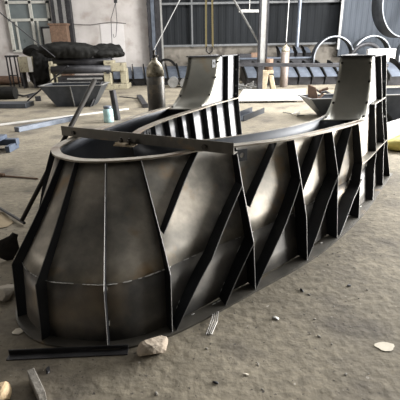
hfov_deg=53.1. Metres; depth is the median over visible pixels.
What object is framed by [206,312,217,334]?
wire bundle
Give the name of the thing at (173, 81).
pipe piece
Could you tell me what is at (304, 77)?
channel form
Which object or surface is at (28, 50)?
sack
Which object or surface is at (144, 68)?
channel form
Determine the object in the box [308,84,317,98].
plate
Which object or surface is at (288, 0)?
wire
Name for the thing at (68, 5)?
trim
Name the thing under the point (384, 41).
hoop
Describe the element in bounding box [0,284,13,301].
stone
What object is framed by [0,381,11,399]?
chunk
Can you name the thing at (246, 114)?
channel offcut
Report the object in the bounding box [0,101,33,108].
beam
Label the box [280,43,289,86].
gas cylinder
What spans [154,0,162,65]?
trim
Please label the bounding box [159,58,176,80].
ring
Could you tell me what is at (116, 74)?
channel form
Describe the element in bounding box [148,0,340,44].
cladding
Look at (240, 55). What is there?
case
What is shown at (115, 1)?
chain
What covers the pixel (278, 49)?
channel form
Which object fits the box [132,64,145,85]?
channel form
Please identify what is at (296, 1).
trim
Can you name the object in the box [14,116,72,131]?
channel
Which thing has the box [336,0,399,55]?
door
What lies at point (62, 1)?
trim
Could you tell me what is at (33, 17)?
window
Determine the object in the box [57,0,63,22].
trim
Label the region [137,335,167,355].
stone
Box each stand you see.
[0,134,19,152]
[262,59,275,88]
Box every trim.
[50,0,55,22]
[53,0,58,22]
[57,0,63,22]
[61,0,67,22]
[64,0,75,41]
[146,0,340,5]
[147,0,152,61]
[148,42,336,46]
[150,0,156,57]
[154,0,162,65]
[160,0,163,65]
[191,0,192,44]
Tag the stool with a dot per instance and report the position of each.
(5, 56)
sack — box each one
[22,44,37,55]
[388,135,399,150]
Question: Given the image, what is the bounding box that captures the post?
[295,0,301,46]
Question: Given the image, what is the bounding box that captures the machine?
[48,57,130,88]
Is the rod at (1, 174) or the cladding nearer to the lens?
the rod at (1, 174)
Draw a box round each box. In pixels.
[48,23,74,75]
[366,48,395,61]
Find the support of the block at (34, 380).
on the floor at (295, 363)
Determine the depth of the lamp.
15.39 m
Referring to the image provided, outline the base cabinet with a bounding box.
[18,56,38,87]
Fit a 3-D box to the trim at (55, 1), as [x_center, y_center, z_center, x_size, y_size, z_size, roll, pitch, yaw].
[-6.407,-9.567,17.484,0.160,5.600,0.300,-1,21,0]
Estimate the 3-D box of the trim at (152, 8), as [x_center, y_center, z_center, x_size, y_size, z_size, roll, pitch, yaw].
[-2.128,-8.971,17.690,0.160,7.000,0.200,-1,21,0]
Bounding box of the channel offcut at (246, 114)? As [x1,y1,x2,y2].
[240,107,264,121]
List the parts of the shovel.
blade, handle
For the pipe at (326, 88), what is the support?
in the tray at (320, 106)
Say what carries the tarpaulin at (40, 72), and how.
on the floor at (295, 363)
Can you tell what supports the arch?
on the floor at (295, 363)
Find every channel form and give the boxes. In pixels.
[113,71,120,81]
[127,67,133,85]
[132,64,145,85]
[143,64,146,85]
[162,66,167,84]
[165,63,178,84]
[176,63,186,81]
[239,61,256,85]
[272,67,279,84]
[276,46,281,56]
[277,61,297,84]
[289,47,293,56]
[289,60,310,84]
[292,45,302,56]
[301,45,310,56]
[302,60,324,84]
[314,60,336,83]
[327,60,338,75]
[386,61,399,85]
[389,57,399,70]
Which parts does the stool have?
leg, leg, leg, leg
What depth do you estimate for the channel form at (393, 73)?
14.52 m
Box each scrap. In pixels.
[0,212,13,227]
[12,328,22,334]
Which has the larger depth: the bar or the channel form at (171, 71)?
the channel form at (171, 71)
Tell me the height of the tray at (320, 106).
0.424 m
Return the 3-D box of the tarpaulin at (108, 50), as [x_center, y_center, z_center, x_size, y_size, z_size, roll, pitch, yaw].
[-3.447,-5.551,14.883,1.277,0.538,0.825,-1,21,0]
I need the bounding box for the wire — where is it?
[286,0,288,41]
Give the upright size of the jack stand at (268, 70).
1.020 m
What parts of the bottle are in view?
lid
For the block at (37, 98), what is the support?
on the floor at (295, 363)
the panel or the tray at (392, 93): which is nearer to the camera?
the tray at (392, 93)
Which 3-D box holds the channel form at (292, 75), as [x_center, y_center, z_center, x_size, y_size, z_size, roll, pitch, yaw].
[3.427,-4.971,15.614,0.596,0.864,1.128,-3,21,-5]
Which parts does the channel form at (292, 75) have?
plate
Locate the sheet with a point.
(269, 95)
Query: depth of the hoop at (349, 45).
16.68 m
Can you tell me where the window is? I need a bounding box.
[4,0,51,51]
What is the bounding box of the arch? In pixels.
[351,42,379,53]
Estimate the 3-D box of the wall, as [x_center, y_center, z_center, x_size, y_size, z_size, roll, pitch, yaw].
[-0.160,-9.139,18.035,30.000,7.000,0.300,-1,21,0]
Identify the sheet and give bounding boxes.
[239,89,305,102]
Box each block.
[27,368,46,399]
[35,96,40,100]
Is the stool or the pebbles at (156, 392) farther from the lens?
the stool
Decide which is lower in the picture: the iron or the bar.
the iron
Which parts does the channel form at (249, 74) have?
plate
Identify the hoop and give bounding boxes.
[311,36,352,62]
[353,35,390,48]
[371,0,399,37]
[395,44,399,60]
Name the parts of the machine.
rail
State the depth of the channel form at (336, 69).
15.44 m
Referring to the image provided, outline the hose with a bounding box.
[153,0,179,49]
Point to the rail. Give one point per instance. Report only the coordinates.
(260, 66)
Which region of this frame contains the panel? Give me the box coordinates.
[100,24,126,64]
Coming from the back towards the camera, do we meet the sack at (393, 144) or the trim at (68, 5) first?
the trim at (68, 5)
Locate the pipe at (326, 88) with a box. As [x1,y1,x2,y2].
[318,87,327,97]
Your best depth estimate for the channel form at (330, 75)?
15.30 m
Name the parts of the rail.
post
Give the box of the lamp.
[239,0,258,11]
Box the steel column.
[233,0,268,88]
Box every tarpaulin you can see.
[28,50,51,85]
[37,41,98,58]
[94,43,124,57]
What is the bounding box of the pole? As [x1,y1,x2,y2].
[0,12,54,56]
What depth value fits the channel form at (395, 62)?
14.89 m
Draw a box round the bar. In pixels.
[0,108,128,125]
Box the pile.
[239,81,256,89]
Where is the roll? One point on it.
(5, 92)
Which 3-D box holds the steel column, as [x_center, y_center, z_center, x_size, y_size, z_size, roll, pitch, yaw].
[1.600,-7.378,13.416,1.746,7.000,0.338,17,28,38]
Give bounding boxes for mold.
[12,54,392,350]
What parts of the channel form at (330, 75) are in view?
plate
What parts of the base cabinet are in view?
leg, door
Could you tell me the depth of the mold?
2.61 m
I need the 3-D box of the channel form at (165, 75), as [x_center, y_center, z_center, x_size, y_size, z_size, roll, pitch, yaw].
[-1.594,-5.148,16.374,0.557,0.806,1.053,-3,21,-5]
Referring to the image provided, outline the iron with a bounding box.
[6,344,127,360]
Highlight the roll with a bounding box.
[0,87,18,98]
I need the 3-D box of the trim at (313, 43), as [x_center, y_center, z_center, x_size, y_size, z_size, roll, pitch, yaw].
[6.246,-7.279,18.564,17.256,0.090,0.160,-1,21,0]
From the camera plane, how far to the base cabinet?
15.55 m
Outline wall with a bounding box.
[0,0,339,78]
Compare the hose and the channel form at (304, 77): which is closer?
the hose
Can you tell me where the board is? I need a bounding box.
[387,119,399,139]
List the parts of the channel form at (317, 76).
plate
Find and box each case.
[238,54,250,57]
[250,52,256,56]
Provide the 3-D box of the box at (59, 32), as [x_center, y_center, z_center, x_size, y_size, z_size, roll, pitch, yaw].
[-6.239,-6.667,18.180,0.850,2.483,0.500,-1,21,0]
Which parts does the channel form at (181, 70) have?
plate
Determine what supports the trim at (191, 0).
attached to the wall
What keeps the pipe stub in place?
on the floor at (295, 363)
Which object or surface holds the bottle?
on the floor at (295, 363)
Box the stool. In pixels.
[4,55,22,86]
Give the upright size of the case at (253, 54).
0.190 m
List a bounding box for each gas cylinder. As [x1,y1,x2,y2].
[146,50,165,110]
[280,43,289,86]
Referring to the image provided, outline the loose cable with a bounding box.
[19,92,37,97]
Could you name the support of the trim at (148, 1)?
attached to the wall
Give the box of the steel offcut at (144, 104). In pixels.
[137,95,147,107]
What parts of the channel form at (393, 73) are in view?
plate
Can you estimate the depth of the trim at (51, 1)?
17.78 m
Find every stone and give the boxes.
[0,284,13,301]
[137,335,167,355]
[374,342,394,350]
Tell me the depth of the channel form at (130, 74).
16.15 m
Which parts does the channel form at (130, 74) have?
plate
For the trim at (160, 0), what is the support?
attached to the wall
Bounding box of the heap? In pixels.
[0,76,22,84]
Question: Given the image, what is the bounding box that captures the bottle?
[103,105,113,122]
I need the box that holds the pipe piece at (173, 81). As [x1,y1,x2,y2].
[168,76,178,87]
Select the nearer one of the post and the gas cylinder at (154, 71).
the gas cylinder at (154, 71)
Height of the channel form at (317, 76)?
0.864 m
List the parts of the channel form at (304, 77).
plate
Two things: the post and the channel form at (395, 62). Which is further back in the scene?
the post
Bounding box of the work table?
[239,56,311,80]
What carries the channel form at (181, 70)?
on the floor at (295, 363)
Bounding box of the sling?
[205,0,213,53]
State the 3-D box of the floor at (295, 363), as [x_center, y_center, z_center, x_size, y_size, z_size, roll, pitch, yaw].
[-0.023,-1.313,7.535,30.000,0.001,27.000,-1,21,0]
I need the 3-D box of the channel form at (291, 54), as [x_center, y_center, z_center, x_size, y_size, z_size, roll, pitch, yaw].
[3.817,-6.364,17.095,0.308,0.446,0.583,-3,21,-5]
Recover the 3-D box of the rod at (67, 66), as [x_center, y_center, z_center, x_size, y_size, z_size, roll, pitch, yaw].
[-4.377,-3.307,11.431,1.740,1.038,0.044,8,23,23]
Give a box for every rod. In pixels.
[0,173,37,178]
[0,207,25,223]
[27,65,68,100]
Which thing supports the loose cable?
on the floor at (295, 363)
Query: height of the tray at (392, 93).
0.624 m
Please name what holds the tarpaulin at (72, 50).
on the machine
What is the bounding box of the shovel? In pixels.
[0,79,96,260]
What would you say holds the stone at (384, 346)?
on the floor at (295, 363)
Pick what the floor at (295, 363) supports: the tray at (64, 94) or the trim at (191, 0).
the tray at (64, 94)
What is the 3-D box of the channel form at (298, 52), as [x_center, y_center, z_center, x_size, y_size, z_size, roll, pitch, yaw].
[4.177,-6.370,17.095,0.308,0.446,0.583,-3,21,-5]
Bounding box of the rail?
[239,63,388,88]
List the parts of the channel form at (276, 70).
plate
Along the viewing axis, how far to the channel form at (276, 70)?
15.30 m
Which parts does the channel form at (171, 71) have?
plate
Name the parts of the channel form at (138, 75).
plate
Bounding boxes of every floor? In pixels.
[0,78,399,399]
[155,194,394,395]
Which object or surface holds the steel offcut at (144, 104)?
on the floor at (295, 363)
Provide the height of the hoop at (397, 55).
1.720 m
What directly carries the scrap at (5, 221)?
on the floor at (295, 363)
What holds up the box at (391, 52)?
on the floor at (295, 363)
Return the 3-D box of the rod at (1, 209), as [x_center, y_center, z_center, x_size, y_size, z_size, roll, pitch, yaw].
[-1.780,0.144,3.774,0.540,0.024,0.028,18,28,39]
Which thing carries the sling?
hanging from the ceiling
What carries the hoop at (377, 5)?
on the hoop at (397, 55)
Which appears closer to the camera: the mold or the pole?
the mold
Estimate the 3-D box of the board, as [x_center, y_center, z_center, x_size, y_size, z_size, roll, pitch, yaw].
[3.585,-1.300,6.715,1.324,0.450,0.308,-6,22,-12]
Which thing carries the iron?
on the floor at (295, 363)
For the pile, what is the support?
on the floor at (295, 363)
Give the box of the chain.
[111,0,116,38]
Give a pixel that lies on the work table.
(308, 59)
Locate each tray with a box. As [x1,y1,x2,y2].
[38,82,109,106]
[297,93,333,115]
[386,87,399,121]
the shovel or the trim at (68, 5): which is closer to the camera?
the shovel
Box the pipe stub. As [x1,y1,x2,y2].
[109,90,120,119]
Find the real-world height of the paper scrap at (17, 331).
0.007 m
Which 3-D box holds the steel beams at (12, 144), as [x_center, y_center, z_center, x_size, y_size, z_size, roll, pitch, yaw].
[-3.245,-0.884,6.270,0.680,0.220,0.360,-1,21,0]
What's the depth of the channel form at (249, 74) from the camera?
15.35 m
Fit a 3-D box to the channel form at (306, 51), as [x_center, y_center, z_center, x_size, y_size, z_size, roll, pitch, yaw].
[4.537,-6.377,17.095,0.308,0.446,0.583,-3,21,-5]
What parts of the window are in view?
vent frame, white pane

